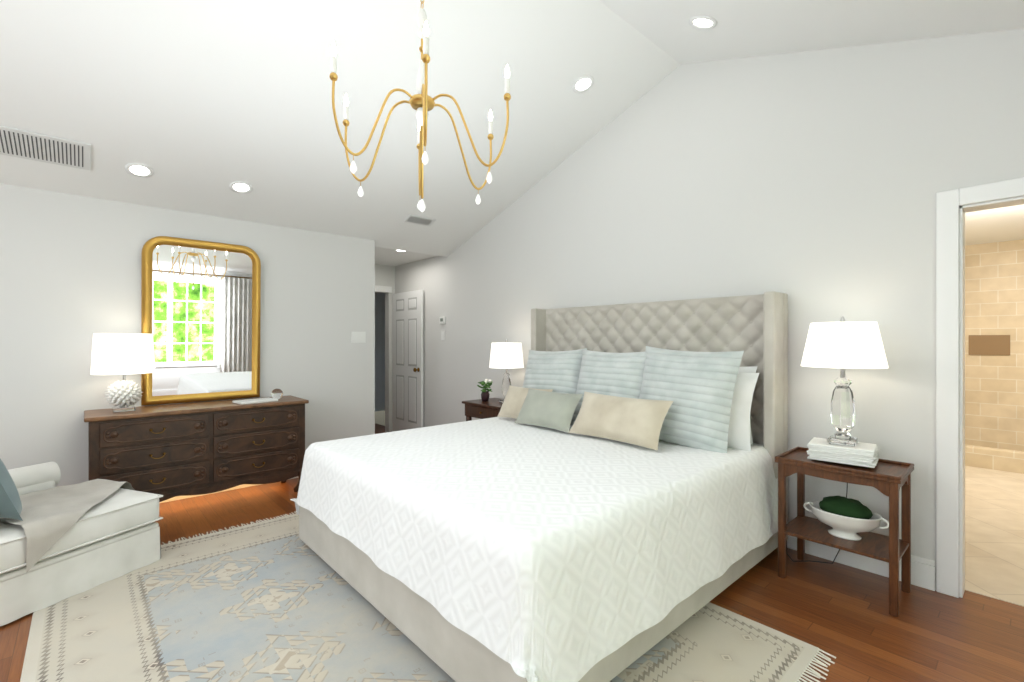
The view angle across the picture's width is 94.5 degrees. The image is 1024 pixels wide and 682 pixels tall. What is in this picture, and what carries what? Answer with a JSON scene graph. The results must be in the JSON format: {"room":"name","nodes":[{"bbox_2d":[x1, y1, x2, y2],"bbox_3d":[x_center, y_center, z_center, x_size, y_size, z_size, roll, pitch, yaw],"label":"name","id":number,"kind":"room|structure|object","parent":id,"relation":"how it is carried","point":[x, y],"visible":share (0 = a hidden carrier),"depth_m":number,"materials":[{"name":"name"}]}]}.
{"room":"bedroom","nodes":[
{"label":"bedroom","id":0,"kind":"room"},
{"bbox_2d":[0,184,374,486],"bbox_3d":[-3.554,0.100,3.474,5.380,2.500,0.120,0,0,-42],"label":"wall","id":1,"kind":"structure","parent":0,"point":[70,274],"depth_m":3.75,"materials":[{"name":"white paint"}]},
{"bbox_2d":[141,236,260,405],"bbox_3d":[-2.675,-0.173,4.126,0.880,1.400,0.065,0,0,-42],"label":"mirror","id":2,"kind":"object","parent":1,"relation":"attached to","point":[200,309],"visible":0.96,"depth_m":4.11,"materials":[{"name":"gold metal"}]},
{"bbox_2d":[159,476,297,502],"bbox_3d":[-3.464,1.270,3.463,5.260,0.160,0.016,0,0,-42],"label":"baseboard","id":3,"kind":"structure","parent":1,"relation":"attached to","point":[243,485],"depth_m":4.18,"materials":[{"name":"white"}]},
{"bbox_2d":[351,332,365,342],"bbox_3d":[-1.654,-0.040,5.100,0.160,0.120,0.011,0,0,-42],"label":"switch plate","id":4,"kind":"object","parent":1,"relation":"attached to","point":[358,337],"visible":1,"depth_m":5.10,"materials":[{"name":"white plastic"}]},
{"bbox_2d":[375,264,394,431],"bbox_3d":[-2.160,0.100,6.727,1.030,2.500,0.120,0,0,-42],"label":"wall","id":5,"kind":"structure","parent":0,"point":[384,275],"depth_m":6.90,"materials":[{"name":"white paint"}]},
{"bbox_2d":[375,285,391,292],"bbox_3d":[-2.139,0.275,6.651,0.980,2.150,0.020,0,0,-42],"label":"door frame","id":6,"kind":"structure","parent":5,"relation":"attached to","point":[387,289],"depth_m":6.88,"materials":[{"name":"white wood"}]},
{"bbox_2d":[375,247,436,265],"bbox_3d":[-2.405,-1.160,6.990,3.240,0.100,3.560,0,0,-42],"label":"ceiling","id":7,"kind":"structure","parent":0,"point":[387,256],"depth_m":6.21,"materials":[{"name":"white paint"}]},
{"bbox_2d":[0,423,1023,681],"bbox_3d":[-0.476,1.378,4.272,11.020,0.064,10.180,0,0,-42],"label":"floor","id":8,"kind":"structure","parent":0,"point":[848,621],"depth_m":2.44,"materials":[{"name":"brown wood"}]},
{"bbox_2d":[84,395,308,501],"bbox_3d":[-2.545,0.940,3.930,1.500,0.820,0.515,0,0,-42],"label":"dresser","id":9,"kind":"object","parent":8,"relation":"on","point":[167,451],"visible":0.85,"depth_m":3.71,"materials":[{"name":"brown wood"}]},
{"bbox_2d":[90,333,154,412],"bbox_3d":[-2.940,0.236,3.584,0.380,0.585,0.380,0,0,-42],"label":"lamp","id":10,"kind":"object","parent":9,"relation":"on","point":[123,354],"visible":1,"depth_m":3.48,"materials":[{"name":"white fabric"}]},
{"bbox_2d":[232,397,277,404],"bbox_3d":[-2.226,0.520,4.107,0.200,0.018,0.300,0,0,41],"label":"book","id":11,"kind":"object","parent":9,"relation":"on","point":[253,401],"visible":1,"depth_m":4.06,"materials":[{"name":"white paper"}]},
{"bbox_2d":[271,389,282,398],"bbox_3d":[-2.125,0.480,4.279,0.100,0.100,0.100,0,0,-42],"label":"glass orb","id":12,"kind":"object","parent":9,"relation":"on","point":[276,393],"visible":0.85,"depth_m":4.25,"materials":[{"name":"clear glass"}]},
{"bbox_2d":[20,511,835,681],"bbox_3d":[-0.688,1.345,2.396,2.570,0.013,3.361,0,0,-42],"label":"rug","id":13,"kind":"object","parent":8,"relation":"on","point":[276,599],"visible":0.42,"depth_m":2.16,"materials":[{"name":"fabric"}]},
{"bbox_2d":[0,459,162,625],"bbox_3d":[-2.697,0.845,2.535,0.832,0.986,1.136,0,0,20],"label":"chaise","id":14,"kind":"object","parent":13,"relation":"on","point":[59,544],"visible":1,"depth_m":2.54,"materials":[{"name":"white fabric"}]},
{"bbox_2d":[290,291,787,681],"bbox_3d":[0.183,0.514,3.075,2.407,1.648,2.280,0,0,-42],"label":"bed","id":15,"kind":"object","parent":13,"relation":"on","point":[595,499],"visible":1,"depth_m":2.40,"materials":[{"name":"beige fabric"}]},
{"bbox_2d":[462,398,502,420],"bbox_3d":[-0.151,0.985,4.808,0.450,0.730,0.610,0,0,-42],"label":"nightstand","id":16,"kind":"object","parent":8,"relation":"on","point":[481,409],"visible":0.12,"depth_m":4.71,"materials":[{"name":"brown wood"}]},
{"bbox_2d":[477,379,492,400],"bbox_3d":[-0.275,0.505,4.882,0.189,0.228,0.181,0,0,-42],"label":"plant","id":17,"kind":"object","parent":16,"relation":"on","point":[485,394],"visible":1,"depth_m":4.84,"materials":[{"name":"green plant"}]},
{"bbox_2d":[489,338,523,402],"bbox_3d":[-0.055,0.295,4.761,0.350,0.647,0.350,0,0,-42],"label":"lamp","id":18,"kind":"object","parent":16,"relation":"on","point":[506,355],"visible":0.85,"depth_m":4.63,"materials":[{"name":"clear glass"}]},
{"bbox_2d":[775,447,913,616],"bbox_3d":[1.833,1.005,2.625,0.384,0.690,0.564,0,0,-42],"label":"nightstand","id":19,"kind":"object","parent":8,"relation":"on","point":[889,478],"visible":1,"depth_m":2.54,"materials":[{"name":"brown wood"}]},
{"bbox_2d":[807,437,878,467],"bbox_3d":[1.841,0.615,2.632,0.311,0.088,0.238,0,0,42],"label":"books","id":20,"kind":"object","parent":19,"relation":"on","point":[862,454],"visible":1,"depth_m":2.56,"materials":[{"name":"white paper"}]},
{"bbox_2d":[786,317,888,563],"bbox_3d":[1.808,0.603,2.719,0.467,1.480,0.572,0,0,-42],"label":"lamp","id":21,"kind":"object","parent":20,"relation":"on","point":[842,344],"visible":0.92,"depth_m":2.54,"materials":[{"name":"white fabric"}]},
{"bbox_2d":[803,496,888,540],"bbox_3d":[1.840,0.972,2.618,0.249,0.211,0.404,0,0,-42],"label":"bowl","id":22,"kind":"object","parent":19,"relation":"in","point":[846,518],"visible":1,"depth_m":2.56,"materials":[{"name":"white ceramic"}]},
{"bbox_2d":[0,0,1023,256],"bbox_3d":[-1.033,-1.655,1.547,6.540,1.170,6.360,0,0,-42],"label":"ceiling","id":23,"kind":"structure","parent":0,"point":[198,106],"depth_m":3.17,"materials":[{"name":"white paint"}]},
{"bbox_2d":[0,125,90,169],"bbox_3d":[-3.170,-1.272,3.063,0.660,0.104,0.286,0,0,-42],"label":"ceiling vent","id":24,"kind":"object","parent":23,"relation":"in","point":[20,143],"visible":1,"depth_m":3.12,"materials":[{"name":"white metal"}]},
{"bbox_2d":[125,163,153,177],"bbox_3d":[-2.752,-1.267,3.496,0.170,0.069,0.163,0,0,-42],"label":"recessed light","id":25,"kind":"object","parent":23,"relation":"in","point":[140,170],"visible":0.96,"depth_m":3.49,"materials":[{"name":"white"}]},
{"bbox_2d":[229,181,252,193],"bbox_3d":[-2.242,-1.277,3.916,0.170,0.069,0.163,0,0,-42],"label":"recessed light","id":26,"kind":"object","parent":23,"relation":"in","point":[242,187],"visible":0.98,"depth_m":3.91,"materials":[{"name":"white"}]},
{"bbox_2d":[404,214,435,225],"bbox_3d":[-0.975,-1.279,5.019,0.320,0.053,0.134,0,0,-42],"label":"ceiling vent","id":27,"kind":"object","parent":23,"relation":"in","point":[416,219],"visible":1,"depth_m":5.00,"materials":[{"name":"white metal"}]},
{"bbox_2d":[329,0,510,211],"bbox_3d":[-0.402,-1.357,2.116,0.832,1.564,0.729,0,0,-42],"label":"chandelier","id":28,"kind":"object","parent":23,"relation":"hanging from","point":[422,102],"visible":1,"depth_m":2.09,"materials":[{"name":"gold metal"}]},
{"bbox_2d":[572,75,593,92],"bbox_3d":[0.547,-1.977,3.632,0.170,0.069,0.163,0,0,-42],"label":"recessed light","id":29,"kind":"object","parent":23,"relation":"in","point":[581,84],"visible":1,"depth_m":3.63,"materials":[{"name":"white"}]},
{"bbox_2d":[689,16,716,28],"bbox_3d":[1.190,-1.990,2.949,0.170,0.069,0.163,0,0,-42],"label":"recessed light","id":30,"kind":"object","parent":23,"relation":"in","point":[702,22],"visible":0.94,"depth_m":2.94,"materials":[{"name":"white plastic"}]},
{"bbox_2d":[395,28,1023,589],"bbox_3d":[0.854,-0.415,4.247,0.120,3.530,7.840,0,0,-42],"label":"wall","id":31,"kind":"structure","parent":0,"point":[813,182],"depth_m":3.09,"materials":[{"name":"white paint"}]},
{"bbox_2d":[393,290,422,430],"bbox_3d":[-1.505,0.324,6.657,0.111,2.028,0.800,0,0,-42],"label":"hall door","id":32,"kind":"structure","parent":31,"relation":"in","point":[407,360],"depth_m":6.62,"materials":[{"name":"white wood"}]},
{"bbox_2d":[439,317,445,323],"bbox_3d":[-0.893,-0.265,6.072,0.026,0.090,0.110,0,0,-42],"label":"thermostat","id":33,"kind":"object","parent":31,"relation":"attached to","point":[442,320],"visible":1,"depth_m":6.05,"materials":[{"name":"white plastic"}]},
{"bbox_2d":[441,331,444,339],"bbox_3d":[-0.888,-0.070,6.077,0.011,0.120,0.080,0,0,-42],"label":"light switch","id":34,"kind":"object","parent":31,"relation":"attached to","point":[442,335],"visible":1,"depth_m":6.07,"materials":[{"name":"white plastic"}]},
{"bbox_2d":[787,535,934,590],"bbox_3d":[0.561,1.270,4.470,0.016,0.160,5.155,0,0,-42],"label":"baseboard","id":35,"kind":"structure","parent":31,"relation":"attached to","point":[922,572],"depth_m":2.76,"materials":[{"name":"white paint"}]},
{"bbox_2d":[936,177,1023,597],"bbox_3d":[2.677,0.275,2.228,0.160,2.150,1.000,0,0,-42],"label":"door frame","id":36,"kind":"structure","parent":31,"relation":"attached to","point":[950,396],"depth_m":2.50,"materials":[{"name":"white wood"}]},
{"bbox_2d":[965,239,1023,450],"bbox_3d":[6.183,0.090,5.185,0.112,2.520,2.550,0,0,-42],"label":"wall","id":37,"kind":"structure","parent":0,"point":[994,356],"depth_m":5.61,"materials":[{"name":"tile"}]},
{"bbox_2d":[965,204,1023,245],"bbox_3d":[4.528,-1.220,3.684,4.580,0.100,2.800,0,0,-42],"label":"ceiling","id":38,"kind":"structure","parent":0,"point":[1002,224],"depth_m":4.79,"materials":[{"name":"white paint"}]},
{"bbox_2d":[965,443,1023,473],"bbox_3d":[5.490,1.245,4.559,0.140,0.210,2.550,0,0,-42],"label":"wall","id":39,"kind":"structure","parent":0,"point":[1009,459],"depth_m":4.97,"materials":[{"name":"tile"}]}
]}

